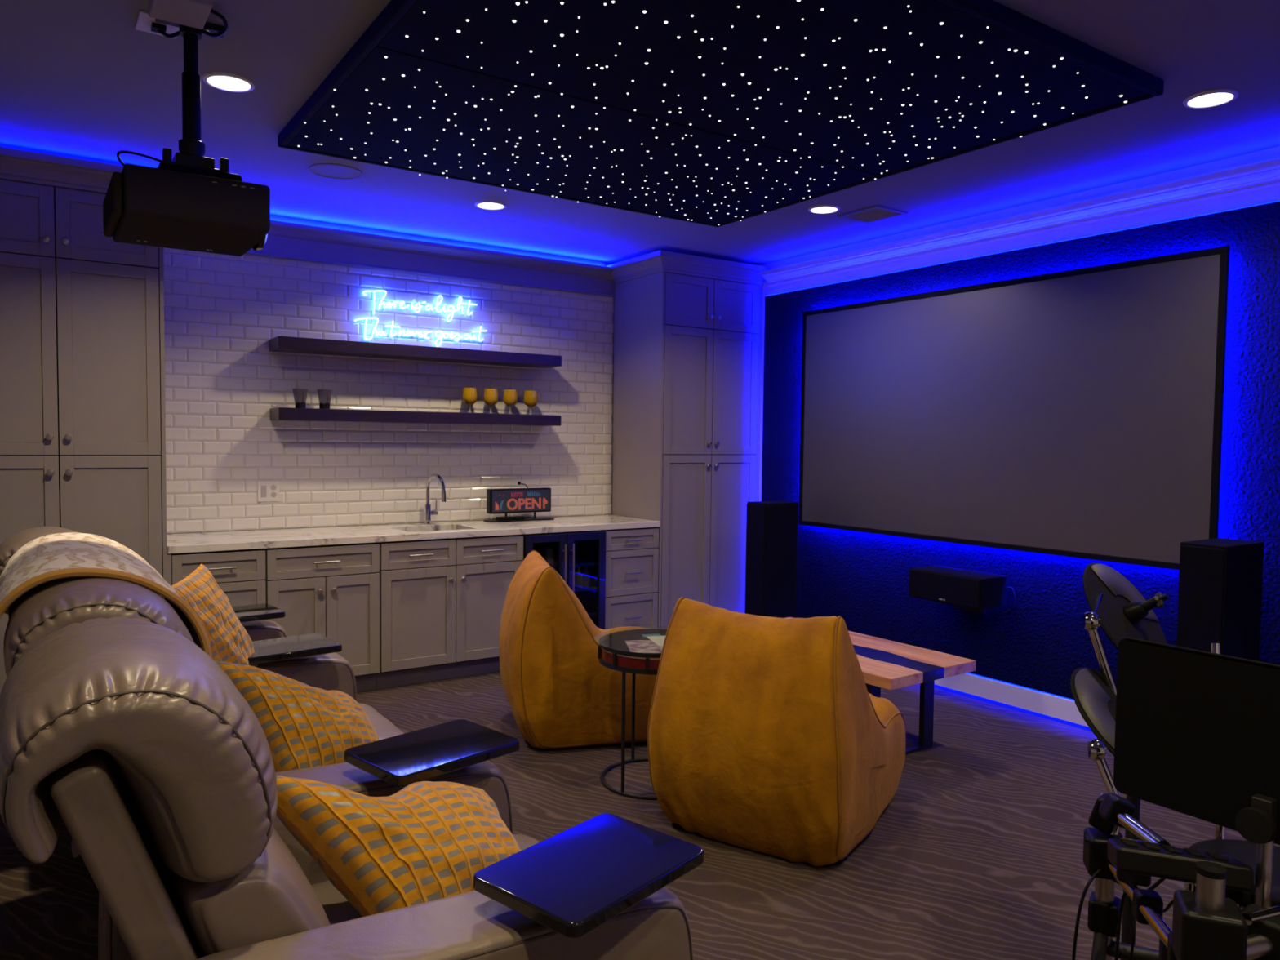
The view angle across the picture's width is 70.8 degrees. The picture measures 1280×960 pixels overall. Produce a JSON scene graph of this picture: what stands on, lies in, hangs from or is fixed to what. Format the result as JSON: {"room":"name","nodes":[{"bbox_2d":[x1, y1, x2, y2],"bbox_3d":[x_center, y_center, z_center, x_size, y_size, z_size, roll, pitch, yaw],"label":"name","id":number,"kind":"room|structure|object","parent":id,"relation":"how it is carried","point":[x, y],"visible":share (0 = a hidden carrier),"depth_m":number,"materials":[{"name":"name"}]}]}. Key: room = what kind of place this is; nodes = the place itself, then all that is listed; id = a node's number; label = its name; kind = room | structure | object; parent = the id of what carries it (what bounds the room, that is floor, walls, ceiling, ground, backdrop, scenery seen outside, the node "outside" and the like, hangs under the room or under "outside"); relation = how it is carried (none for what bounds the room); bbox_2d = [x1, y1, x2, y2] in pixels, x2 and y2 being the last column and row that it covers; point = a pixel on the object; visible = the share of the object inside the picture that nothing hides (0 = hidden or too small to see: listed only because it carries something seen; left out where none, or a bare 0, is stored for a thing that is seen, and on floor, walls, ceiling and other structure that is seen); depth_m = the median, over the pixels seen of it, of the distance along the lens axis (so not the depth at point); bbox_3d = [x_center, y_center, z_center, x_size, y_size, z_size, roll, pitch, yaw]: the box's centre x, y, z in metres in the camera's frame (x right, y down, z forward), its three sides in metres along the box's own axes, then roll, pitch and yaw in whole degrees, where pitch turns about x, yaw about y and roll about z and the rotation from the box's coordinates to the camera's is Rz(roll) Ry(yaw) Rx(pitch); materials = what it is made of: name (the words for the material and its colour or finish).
{"room":"home theater","nodes":[
{"label":"home theater","id":0,"kind":"room"},
{"bbox_2d":[163,214,614,533],"bbox_3d":[-1.875,-0.197,5.735,5.990,2.800,0.108,-1,3,-34],"label":"wall","id":1,"kind":"structure","parent":0,"point":[166,252],"depth_m":5.82,"materials":[{"name":"grey tile"}]},
{"bbox_2d":[163,247,613,533],"bbox_3d":[-1.475,-0.532,5.919,3.068,1.634,0.008,-1,3,-34],"label":"tiles","id":2,"kind":"structure","parent":1,"relation":"attached to","point":[586,457],"depth_m":5.73,"materials":[{"name":"white tile"}]},
{"bbox_2d":[257,480,279,502],"bbox_3d":[-2.236,0.067,5.424,0.124,0.124,0.009,-1,3,-34],"label":"wall outlet","id":3,"kind":"object","parent":2,"relation":"attached to","point":[268,491],"visible":1,"depth_m":5.42,"materials":[{"name":"white paint"}]},
{"bbox_2d":[261,485,266,497],"bbox_3d":[-2.257,0.068,5.407,0.031,0.068,0.003,-1,3,-34],"label":"rocker switch","id":4,"kind":"object","parent":3,"relation":"attached to","point":[264,488],"depth_m":5.41,"materials":[{"name":"white plastic"}]},
{"bbox_2d":[271,484,276,489],"bbox_3d":[-2.211,0.045,5.437,0.032,0.032,0.003,-1,3,-34],"label":"socket","id":5,"kind":"object","parent":3,"relation":"attached to","point":[273,486],"depth_m":5.44,"materials":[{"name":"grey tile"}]},
{"bbox_2d":[271,492,276,497],"bbox_3d":[-2.212,0.089,5.439,0.032,0.032,0.003,-1,3,-34],"label":"socket","id":6,"kind":"object","parent":3,"relation":"attached to","point":[273,494],"depth_m":5.44,"materials":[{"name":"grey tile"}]},
{"bbox_2d":[354,289,487,346],"bbox_3d":[-1.423,-1.053,5.905,0.899,0.347,0.030,-1,3,-34],"label":"sign","id":7,"kind":"object","parent":2,"relation":"attached to","point":[394,303],"visible":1,"depth_m":5.89,"materials":[{"name":"white"}]},
{"bbox_2d":[269,407,560,426],"bbox_3d":[-1.386,-0.404,5.836,1.864,0.072,0.242,-1,3,-34],"label":"floating shelf","id":8,"kind":"object","parent":1,"relation":"attached to","point":[277,413],"visible":1,"depth_m":5.66,"materials":[{"name":"brown wood"}]},
{"bbox_2d":[294,391,306,408],"bbox_3d":[-2.035,-0.487,5.398,0.090,0.118,0.090,-1,3,-34],"label":"tumbler","id":9,"kind":"object","parent":8,"relation":"on","point":[297,405],"visible":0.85,"depth_m":5.38,"materials":[{"name":"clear glass"}]},
{"bbox_2d":[319,391,330,408],"bbox_3d":[-1.918,-0.489,5.478,0.090,0.118,0.090,-1,3,-34],"label":"tumbler","id":10,"kind":"object","parent":8,"relation":"on","point":[322,406],"visible":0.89,"depth_m":5.46,"materials":[{"name":"clear glass"}]},
{"bbox_2d":[462,387,477,404],"bbox_3d":[-1.135,-0.529,6.007,0.100,0.168,0.100,-1,3,-34],"label":"goblet","id":11,"kind":"object","parent":8,"relation":"on","point":[469,396],"visible":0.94,"depth_m":5.97,"materials":[{"name":"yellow glass"}]},
{"bbox_2d":[483,388,497,405],"bbox_3d":[-1.009,-0.531,6.093,0.100,0.168,0.100,-1,3,-34],"label":"goblet","id":12,"kind":"object","parent":8,"relation":"on","point":[491,395],"visible":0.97,"depth_m":6.05,"materials":[{"name":"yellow glass"}]},
{"bbox_2d":[502,389,517,406],"bbox_3d":[-0.889,-0.533,6.174,0.100,0.168,0.100,-1,3,-34],"label":"goblet","id":13,"kind":"object","parent":8,"relation":"on","point":[510,396],"visible":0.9,"depth_m":6.13,"materials":[{"name":"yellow glass"}]},
{"bbox_2d":[523,390,537,407],"bbox_3d":[-0.759,-0.536,6.262,0.100,0.168,0.100,-1,3,-34],"label":"goblet","id":14,"kind":"object","parent":8,"relation":"on","point":[531,397],"visible":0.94,"depth_m":6.22,"materials":[{"name":"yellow glass"}]},
{"bbox_2d":[269,335,561,368],"bbox_3d":[-1.381,-0.815,5.818,1.864,0.072,0.242,-1,3,-34],"label":"floating shelf","id":15,"kind":"object","parent":1,"relation":"attached to","point":[278,344],"visible":1,"depth_m":5.66,"materials":[{"name":"brown wood"}]},
{"bbox_2d":[244,219,615,297],"bbox_3d":[-1.445,-1.445,5.850,3.070,0.204,0.092,-1,3,-34],"label":"trim","id":16,"kind":"structure","parent":1,"relation":"attached to","point":[285,240],"depth_m":5.90,"materials":[{"name":"beige paint"}]},
{"bbox_2d":[0,0,1279,265],"bbox_3d":[0.019,-1.499,2.904,5.990,0.100,6.800,-1,3,-34],"label":"ceiling","id":17,"kind":"structure","parent":0,"point":[78,80],"depth_m":3.80,"materials":[{"name":"grey paint"}]},
{"bbox_2d":[134,9,179,39],"bbox_3d":[-1.547,-1.446,2.898,0.123,0.041,0.150,-1,3,-34],"label":"outlet","id":18,"kind":"object","parent":17,"relation":"attached to","point":[144,23],"visible":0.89,"depth_m":2.89,"materials":[{"name":"white paint"}]},
{"bbox_2d":[148,0,213,29],"bbox_3d":[-1.382,-1.432,2.707,0.150,0.050,0.190,-1,3,-34],"label":"junction box","id":19,"kind":"object","parent":17,"relation":"attached to","point":[191,13],"visible":1,"depth_m":2.71,"materials":[{"name":"grey paint"}]},
{"bbox_2d":[102,8,270,256],"bbox_3d":[-1.470,-1.122,2.932,0.459,0.690,0.477,-1,3,-34],"label":"ceiling projector","id":20,"kind":"object","parent":17,"relation":"hanging from","point":[184,202],"visible":0.98,"depth_m":2.81,"materials":[{"name":"black plastic"}]},
{"bbox_2d":[202,71,255,92],"bbox_3d":[-1.536,-1.484,3.367,0.180,0.008,0.180,-1,3,-34],"label":"recessed light","id":21,"kind":"object","parent":17,"relation":"in","point":[227,82],"visible":1,"depth_m":3.36,"materials":[{"name":"white paint"}]},
{"bbox_2d":[308,163,362,179],"bbox_3d":[-1.514,-1.535,4.487,0.256,0.005,0.256,-1,3,-34],"label":"ceiling speaker","id":22,"kind":"object","parent":17,"relation":"attached to","point":[332,171],"visible":1,"depth_m":4.48,"materials":[{"name":"grey paint"}]},
{"bbox_2d":[474,200,506,209],"bbox_3d":[-0.846,-1.554,5.102,0.180,0.008,0.180,-1,3,-34],"label":"recessed light","id":23,"kind":"object","parent":17,"relation":"in","point":[487,205],"visible":1,"depth_m":5.09,"materials":[{"name":"white paint"}]},
{"bbox_2d":[277,0,1164,226],"bbox_3d":[0.141,-1.450,3.611,2.483,0.058,2.570,-1,3,-34],"label":"ceiling panel","id":24,"kind":"object","parent":17,"relation":"attached to","point":[712,113],"visible":1,"depth_m":3.29,"materials":[{"name":"black fabric"}]},
{"bbox_2d":[808,204,839,213],"bbox_3d":[1.042,-1.532,5.102,0.180,0.008,0.180,-1,3,-34],"label":"recessed light","id":25,"kind":"object","parent":17,"relation":"in","point":[820,209],"visible":1,"depth_m":5.09,"materials":[{"name":"white paint"}]},
{"bbox_2d":[837,204,907,223],"bbox_3d":[1.341,-1.531,5.200,0.266,0.011,0.300,-1,3,-34],"label":"ceiling vent","id":26,"kind":"object","parent":17,"relation":"in","point":[876,213],"visible":1,"depth_m":5.18,"materials":[{"name":"white metal"}]},
{"bbox_2d":[1182,88,1238,108],"bbox_3d":[2.162,-1.443,3.416,0.180,0.008,0.180,-1,3,-34],"label":"recessed light","id":27,"kind":"object","parent":17,"relation":"in","point":[1213,98],"visible":1,"depth_m":3.41,"materials":[{"name":"white paint"}]},
{"bbox_2d":[0,671,1279,959],"bbox_3d":[-0.015,1.398,3.034,5.990,0.100,6.800,-1,3,-34],"label":"floor","id":28,"kind":"structure","parent":0,"point":[976,852],"depth_m":3.21,"materials":[{"name":"carpet"}]},
{"bbox_2d":[0,146,167,694],"bbox_3d":[-2.927,-0.139,4.522,0.914,2.768,0.706,-1,3,-34],"label":"pantry cabinet","id":29,"kind":"object","parent":28,"relation":"on","point":[82,410],"visible":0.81,"depth_m":4.32,"materials":[{"name":"grey wood"}]},
{"bbox_2d":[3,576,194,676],"bbox_3d":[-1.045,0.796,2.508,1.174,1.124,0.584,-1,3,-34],"label":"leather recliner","id":30,"kind":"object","parent":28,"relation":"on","point":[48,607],"visible":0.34,"depth_m":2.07,"materials":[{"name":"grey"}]},
{"bbox_2d":[214,660,379,772],"bbox_3d":[-0.936,0.672,2.493,0.430,0.364,0.279,-1,3,-34],"label":"cushion","id":31,"kind":"object","parent":30,"relation":"on","point":[304,726],"visible":0.69,"depth_m":2.42,"materials":[{"name":"yellow fabric"}]},
{"bbox_2d":[0,526,287,641],"bbox_3d":[-1.917,0.734,3.668,1.174,1.124,0.800,-1,3,-34],"label":"leather recliner","id":32,"kind":"object","parent":28,"relation":"on","point":[264,629],"visible":0.14,"depth_m":3.38,"materials":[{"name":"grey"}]},
{"bbox_2d":[231,603,285,622],"bbox_3d":[-1.779,0.607,3.948,0.365,0.060,0.262,-1,3,-40],"label":"tray","id":33,"kind":"object","parent":32,"relation":"on","point":[255,612],"visible":0.46,"depth_m":3.95,"materials":[{"name":"black plastic"}]},
{"bbox_2d":[8,592,404,857],"bbox_3d":[-1.431,0.766,3.077,1.171,1.125,0.784,-1,3,-34],"label":"leather recliner","id":34,"kind":"object","parent":28,"relation":"on","point":[331,671],"visible":0.07,"depth_m":3.43,"materials":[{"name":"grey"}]},
{"bbox_2d":[0,532,212,657],"bbox_3d":[-1.600,0.481,2.583,0.573,0.576,1.014,-1,3,-34],"label":"throw blanket","id":35,"kind":"object","parent":34,"relation":"on","point":[46,558],"visible":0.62,"depth_m":2.40,"materials":[{"name":"beige fabric"}]},
{"bbox_2d":[164,563,257,666],"bbox_3d":[-1.456,0.513,3.078,0.213,0.430,0.339,0,3,-6],"label":"cushion","id":36,"kind":"object","parent":34,"relation":"on","point":[229,641],"visible":0.57,"depth_m":3.03,"materials":[{"name":"yellow fabric"}]},
{"bbox_2d":[248,633,342,665],"bbox_3d":[-1.325,0.640,3.333,0.365,0.060,0.262,-1,3,-40],"label":"tray","id":37,"kind":"object","parent":34,"relation":"on","point":[266,651],"visible":0.65,"depth_m":3.30,"materials":[{"name":"black plastic"}]},
{"bbox_2d":[359,703,404,739],"bbox_3d":[-1.262,0.999,3.079,0.897,0.292,0.576,-1,3,-34],"label":"seat cushion","id":38,"kind":"object","parent":34,"relation":"on","point":[384,728],"depth_m":3.20,"materials":[{"name":"beige leather"}]},
{"bbox_2d":[167,548,266,606],"bbox_3d":[-2.376,0.797,4.972,0.474,0.872,0.658,-1,3,-34],"label":"base cabinet","id":39,"kind":"object","parent":28,"relation":"on","point":[240,575],"visible":0.29,"depth_m":4.76,"materials":[{"name":"grey wood"}]},
{"bbox_2d":[166,514,659,554],"bbox_3d":[-1.306,0.319,5.693,3.068,0.040,0.629,-1,3,-34],"label":"countertop","id":40,"kind":"structure","parent":39,"relation":"on","point":[181,543],"depth_m":5.38,"materials":[{"name":"white stone"}]},
{"bbox_2d":[423,473,445,524],"bbox_3d":[-1.326,0.125,5.833,0.091,0.332,0.214,-1,3,-34],"label":"faucet","id":41,"kind":"object","parent":40,"relation":"on","point":[428,512],"visible":1,"depth_m":5.87,"materials":[{"name":"silver metal"}]},
{"bbox_2d":[483,481,554,522],"bbox_3d":[-0.832,0.145,6.221,0.490,0.270,0.105,-1,3,-34],"label":"sign","id":42,"kind":"object","parent":40,"relation":"on","point":[503,500],"visible":1,"depth_m":6.18,"materials":[{"name":"black plastic"}]},
{"bbox_2d":[265,542,379,692],"bbox_3d":[-1.923,0.788,5.279,0.618,0.872,0.658,-1,3,-34],"label":"base cabinet","id":43,"kind":"object","parent":28,"relation":"on","point":[332,592],"visible":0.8,"depth_m":5.06,"materials":[{"name":"grey wood"}]},
{"bbox_2d":[0,616,693,959],"bbox_3d":[-0.600,0.831,1.851,1.170,1.125,0.990,-1,3,-34],"label":"leather recliner","id":44,"kind":"object","parent":28,"relation":"on","point":[161,775],"visible":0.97,"depth_m":1.43,"materials":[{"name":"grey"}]},
{"bbox_2d":[162,826,330,956],"bbox_3d":[-0.769,0.818,1.735,0.281,0.419,0.582,-1,3,-34],"label":"cushion","id":45,"kind":"object","parent":44,"relation":"on","point":[273,898],"depth_m":1.48,"materials":[{"name":"beige leather"}]},
{"bbox_2d":[275,775,521,916],"bbox_3d":[-0.508,0.775,1.891,0.540,0.336,0.308,-1,3,-34],"label":"cushion","id":46,"kind":"object","parent":44,"relation":"on","point":[424,842],"visible":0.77,"depth_m":1.82,"materials":[{"name":"yellow fabric"}]},
{"bbox_2d":[311,834,539,924],"bbox_3d":[-0.489,1.060,1.938,0.897,0.291,0.582,-1,3,-34],"label":"seat cushion","id":47,"kind":"object","parent":44,"relation":"on","point":[337,908],"depth_m":2.00,"materials":[{"name":"beige leather"}]},
{"bbox_2d":[343,719,519,786],"bbox_3d":[-0.518,0.696,2.266,0.262,0.062,0.365,3,3,43],"label":"tray","id":48,"kind":"object","parent":44,"relation":"on","point":[402,760],"visible":1,"depth_m":2.22,"materials":[{"name":"black plastic"}]},
{"bbox_2d":[473,813,703,937],"bbox_3d":[-0.087,0.729,1.653,0.262,0.062,0.365,3,3,40],"label":"tray","id":49,"kind":"object","parent":44,"relation":"on","point":[572,882],"visible":1,"depth_m":1.61,"materials":[{"name":"black plastic"}]},
{"bbox_2d":[376,534,523,688],"bbox_3d":[-1.284,0.776,5.712,0.920,0.872,0.658,-1,3,-34],"label":"base cabinet","id":50,"kind":"object","parent":28,"relation":"on","point":[442,601],"visible":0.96,"depth_m":5.44,"materials":[{"name":"grey wood"}]},
{"bbox_2d":[522,529,605,629],"bbox_3d":[-0.642,0.757,6.127,0.601,0.848,0.667,-1,3,-34],"label":"fridge","id":51,"kind":"object","parent":28,"relation":"on","point":[573,549],"visible":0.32,"depth_m":6.03,"materials":[{"name":"black glass"}]},
{"bbox_2d":[533,547,542,557],"bbox_3d":[-0.668,0.508,5.907,0.064,0.118,0.063,-1,3,-34],"label":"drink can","id":52,"kind":"object","parent":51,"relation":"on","point":[540,550],"visible":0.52,"depth_m":5.88,"materials":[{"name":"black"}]},
{"bbox_2d":[544,547,554,565],"bbox_3d":[-0.599,0.508,5.930,0.064,0.118,0.063,-1,3,-34],"label":"drink can","id":53,"kind":"object","parent":51,"relation":"in","point":[548,552],"visible":0.79,"depth_m":5.90,"materials":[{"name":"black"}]},
{"bbox_2d":[574,566,582,588],"bbox_3d":[-0.413,0.654,6.052,0.060,0.150,0.059,-1,3,-34],"label":"bottle","id":54,"kind":"object","parent":51,"relation":"in","point":[578,575],"visible":0.85,"depth_m":6.03,"materials":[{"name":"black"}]},
{"bbox_2d":[574,558,596,567],"bbox_3d":[-0.503,0.555,6.177,0.264,0.020,0.449,-1,3,-34],"label":"shelf","id":55,"kind":"object","parent":51,"relation":"attached to","point":[592,562],"depth_m":6.14,"materials":[{"name":"black"}]},
{"bbox_2d":[574,586,596,591],"bbox_3d":[-0.505,0.719,6.184,0.264,0.020,0.449,-1,3,-34],"label":"shelf","id":56,"kind":"object","parent":51,"relation":"attached to","point":[593,588],"depth_m":6.02,"materials":[{"name":"blue"}]},
{"bbox_2d":[582,565,590,587],"bbox_3d":[-0.367,0.651,6.118,0.056,0.150,0.055,-1,3,-34],"label":"bottle","id":57,"kind":"object","parent":51,"relation":"on","point":[586,575],"visible":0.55,"depth_m":6.10,"materials":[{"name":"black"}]},
{"bbox_2d":[586,609,596,616],"bbox_3d":[-0.507,0.894,6.192,0.264,0.020,0.449,-1,3,-34],"label":"shelf","id":58,"kind":"object","parent":51,"relation":"attached to","point":[590,612],"depth_m":6.13,"materials":[{"name":"black"}]},
{"bbox_2d":[498,550,657,749],"bbox_3d":[-0.219,0.833,4.635,1.006,0.880,0.809,0,3,-13],"label":"lounge chair","id":59,"kind":"object","parent":28,"relation":"on","point":[559,694],"visible":0.62,"depth_m":4.23,"materials":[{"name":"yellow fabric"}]},
{"bbox_2d":[601,527,658,629],"bbox_3d":[-0.217,0.757,6.436,0.444,0.872,0.658,-1,3,-34],"label":"base cabinet","id":60,"kind":"object","parent":28,"relation":"on","point":[632,555],"visible":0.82,"depth_m":6.19,"materials":[{"name":"grey wood"}]},
{"bbox_2d":[593,628,666,799],"bbox_3d":[0.063,0.998,3.925,0.540,0.620,0.540,-1,3,-34],"label":"round side table","id":61,"kind":"object","parent":28,"relation":"on","point":[614,653],"visible":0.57,"depth_m":3.75,"materials":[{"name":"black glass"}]},
{"bbox_2d":[624,640,662,653],"bbox_3d":[0.064,0.713,3.860,0.233,0.002,0.246,0,3,-8],"label":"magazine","id":62,"kind":"object","parent":61,"relation":"on","point":[634,646],"visible":0.64,"depth_m":3.84,"materials":[{"name":"paper"}]},
{"bbox_2d":[641,633,661,637],"bbox_3d":[0.054,0.703,4.072,0.087,0.002,0.054,0,3,-14],"label":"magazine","id":63,"kind":"object","parent":61,"relation":"on","point":[656,634],"visible":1,"depth_m":4.07,"materials":[{"name":"teal"}]},
{"bbox_2d":[646,635,665,646],"bbox_3d":[0.150,0.707,3.975,0.199,0.002,0.199,0,3,-17],"label":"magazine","id":64,"kind":"object","parent":61,"relation":"on","point":[658,640],"visible":0.43,"depth_m":3.98,"materials":[{"name":"white paper"}]},
{"bbox_2d":[606,249,770,629],"bbox_3d":[0.338,-0.199,6.736,1.001,2.768,0.706,-1,3,-34],"label":"pantry cabinet","id":65,"kind":"object","parent":28,"relation":"on","point":[686,384],"visible":0.86,"depth_m":6.50,"materials":[{"name":"grey wood"}]},
{"bbox_2d":[744,500,798,617],"bbox_3d":[0.893,0.684,6.128,0.313,1.070,0.228,-1,3,-34],"label":"tower speaker","id":66,"kind":"object","parent":28,"relation":"on","point":[771,526],"visible":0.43,"depth_m":6.03},
{"bbox_2d":[744,503,765,616],"bbox_3d":[0.771,0.662,6.044,0.012,0.998,0.186,-1,3,-34],"label":"grille","id":67,"kind":"object","parent":66,"relation":"attached to","point":[755,563],"depth_m":6.03,"materials":[{"name":"black fabric"}]},
{"bbox_2d":[647,596,905,866],"bbox_3d":[0.583,0.890,3.562,0.786,0.880,0.988,2,3,33],"label":"lounge chair","id":68,"kind":"object","parent":28,"relation":"on","point":[766,735],"visible":1,"depth_m":3.16,"materials":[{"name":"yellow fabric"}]},
{"bbox_2d":[786,617,976,754],"bbox_3d":[0.987,1.062,4.622,0.628,0.452,1.240,-1,3,-35],"label":"coffee table","id":69,"kind":"object","parent":28,"relation":"on","point":[885,664],"visible":0.44,"depth_m":4.29,"materials":[{"name":"brown wood"}]},
{"bbox_2d":[934,684,1091,730],"bbox_3d":[2.548,1.310,4.370,0.017,0.009,5.940,-1,3,-34],"label":"light strip","id":70,"kind":"object","parent":28,"relation":"on","point":[935,686],"visible":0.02,"depth_m":5.02,"materials":[{"name":"blue plastic"}]},
{"bbox_2d":[1082,592,1279,959],"bbox_3d":[1.036,0.861,1.754,0.817,1.111,0.812,-1,3,-34],"label":"rack","id":71,"kind":"object","parent":28,"relation":"on","point":[1207,924],"visible":0.86,"depth_m":1.68,"materials":[{"name":"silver metal"}]},
{"bbox_2d":[1071,868,1102,959],"bbox_3d":[0.921,1.113,1.885,0.043,0.591,0.177,3,3,42],"label":"cable","id":72,"kind":"object","parent":71,"relation":"hanging from","point":[1099,870],"visible":0.93,"depth_m":1.90,"materials":[{"name":"black plastic"}]},
{"bbox_2d":[1070,667,1116,755],"bbox_3d":[1.129,0.567,2.108,0.298,0.214,0.214,-1,3,-34],"label":"pad","id":73,"kind":"object","parent":71,"relation":"attached to","point":[1095,702],"visible":0.22,"depth_m":2.09,"materials":[{"name":"black rubber"}]},
{"bbox_2d":[1082,562,1169,648],"bbox_3d":[1.245,0.349,2.301,0.308,0.254,0.189,-1,3,-34],"label":"cymbal","id":74,"kind":"object","parent":71,"relation":"attached to","point":[1123,612],"visible":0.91,"depth_m":2.28,"materials":[{"name":"black rubber"}]},
{"bbox_2d":[1128,896,1134,959],"bbox_3d":[1.019,1.133,1.896,0.020,0.548,0.057,2,3,19],"label":"cable","id":75,"kind":"object","parent":71,"relation":"hanging from","point":[1129,899],"visible":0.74,"depth_m":1.86,"materials":[{"name":"black plastic"}]},
{"bbox_2d":[1114,878,1165,959],"bbox_3d":[0.958,1.064,1.733,0.029,0.699,0.171,1,3,-1],"label":"cable","id":76,"kind":"object","parent":71,"relation":"hanging from","point":[1160,881],"visible":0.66,"depth_m":1.80,"materials":[{"name":"black plastic"}]},
{"bbox_2d":[1111,878,1189,912],"bbox_3d":[0.979,0.775,1.724,0.026,0.170,0.383,1,3,11],"label":"cable","id":77,"kind":"object","parent":71,"relation":"attached to","point":[1170,904],"visible":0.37,"depth_m":1.65,"materials":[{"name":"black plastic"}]},
{"bbox_2d":[1106,837,1253,892],"bbox_3d":[0.951,0.680,1.598,0.205,0.073,0.137,2,3,21],"label":"support arm","id":78,"kind":"object","parent":71,"relation":"attached to","point":[1140,857],"visible":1,"depth_m":1.55,"materials":[{"name":"black plastic"}]},
{"bbox_2d":[1183,839,1279,911],"bbox_3d":[1.147,0.757,1.641,0.268,0.096,0.268,-1,3,-34],"label":"pad","id":79,"kind":"object","parent":71,"relation":"attached to","point":[1245,851],"visible":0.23,"depth_m":1.69,"materials":[{"name":"black rubber"}]},
{"bbox_2d":[1113,636,1279,907],"bbox_3d":[1.085,0.866,1.594,0.463,1.110,0.403,2,3,27],"label":"music stand","id":80,"kind":"object","parent":28,"relation":"on","point":[1197,732],"visible":1,"depth_m":1.63,"materials":[{"name":"black"}]},
{"bbox_2d":[1176,537,1263,661],"bbox_3d":[2.509,0.802,3.914,0.380,1.070,0.215,-1,3,-34],"label":"tower speaker","id":81,"kind":"object","parent":28,"relation":"on","point":[1220,595],"visible":0.34,"depth_m":3.81},
{"bbox_2d":[1176,545,1225,652],"bbox_3d":[2.359,0.781,3.812,0.012,0.998,0.173,-1,3,-34],"label":"grille","id":82,"kind":"object","parent":81,"relation":"attached to","point":[1201,615],"depth_m":3.79,"materials":[{"name":"black fabric"}]},
{"bbox_2d":[759,146,1279,726],"bbox_3d":[2.454,-0.094,4.571,0.133,2.800,6.700,-1,3,-34],"label":"wall","id":83,"kind":"structure","parent":0,"point":[862,579],"depth_m":4.90,"materials":[{"name":"blue paint"}]},
{"bbox_2d":[908,565,1015,615],"bbox_3d":[1.834,0.645,5.151,0.264,0.237,0.534,-1,3,-34],"label":"speaker","id":84,"kind":"object","parent":83,"relation":"attached to","point":[965,589],"visible":1,"depth_m":5.04},
{"bbox_2d":[908,568,980,608],"bbox_3d":[1.717,0.613,5.100,0.010,0.158,0.474,-1,3,-34],"label":"grille","id":85,"kind":"object","parent":84,"relation":"attached to","point":[961,590],"depth_m":5.08,"materials":[{"name":"black fabric"}]},
{"bbox_2d":[934,673,1088,727],"bbox_3d":[2.573,1.243,4.341,0.035,0.117,6.050,-1,3,-34],"label":"baseboard","id":86,"kind":"structure","parent":83,"relation":"attached to","point":[1065,709],"depth_m":5.01,"materials":[{"name":"white paint"}]},
{"bbox_2d":[965,672,1074,701],"bbox_3d":[2.547,1.180,4.362,0.012,0.004,5.940,-1,3,-34],"label":"light strip","id":87,"kind":"object","parent":86,"relation":"on","point":[966,673],"visible":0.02,"depth_m":4.99,"materials":[{"name":"blue plastic"}]},
{"bbox_2d":[798,245,1229,569],"bbox_3d":[1.901,-0.372,5.222,0.042,1.490,2.698,-1,3,-34],"label":"projection screen","id":88,"kind":"object","parent":83,"relation":"attached to","point":[1075,413],"visible":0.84,"depth_m":4.87,"materials":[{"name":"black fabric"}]},
{"bbox_2d":[760,158,1279,286],"bbox_3d":[2.602,-1.352,4.175,0.094,0.097,5.970,-1,3,-34],"label":"trim","id":89,"kind":"structure","parent":83,"relation":"attached to","point":[1264,175],"depth_m":4.76,"materials":[{"name":"white paint"}]},
{"bbox_2d":[766,200,1279,296],"bbox_3d":[2.594,-1.235,4.237,0.012,0.004,5.890,-1,3,-34],"label":"light strip","id":90,"kind":"object","parent":83,"relation":"attached to","point":[1276,201],"visible":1,"depth_m":4.79,"materials":[{"name":"blue plastic"}]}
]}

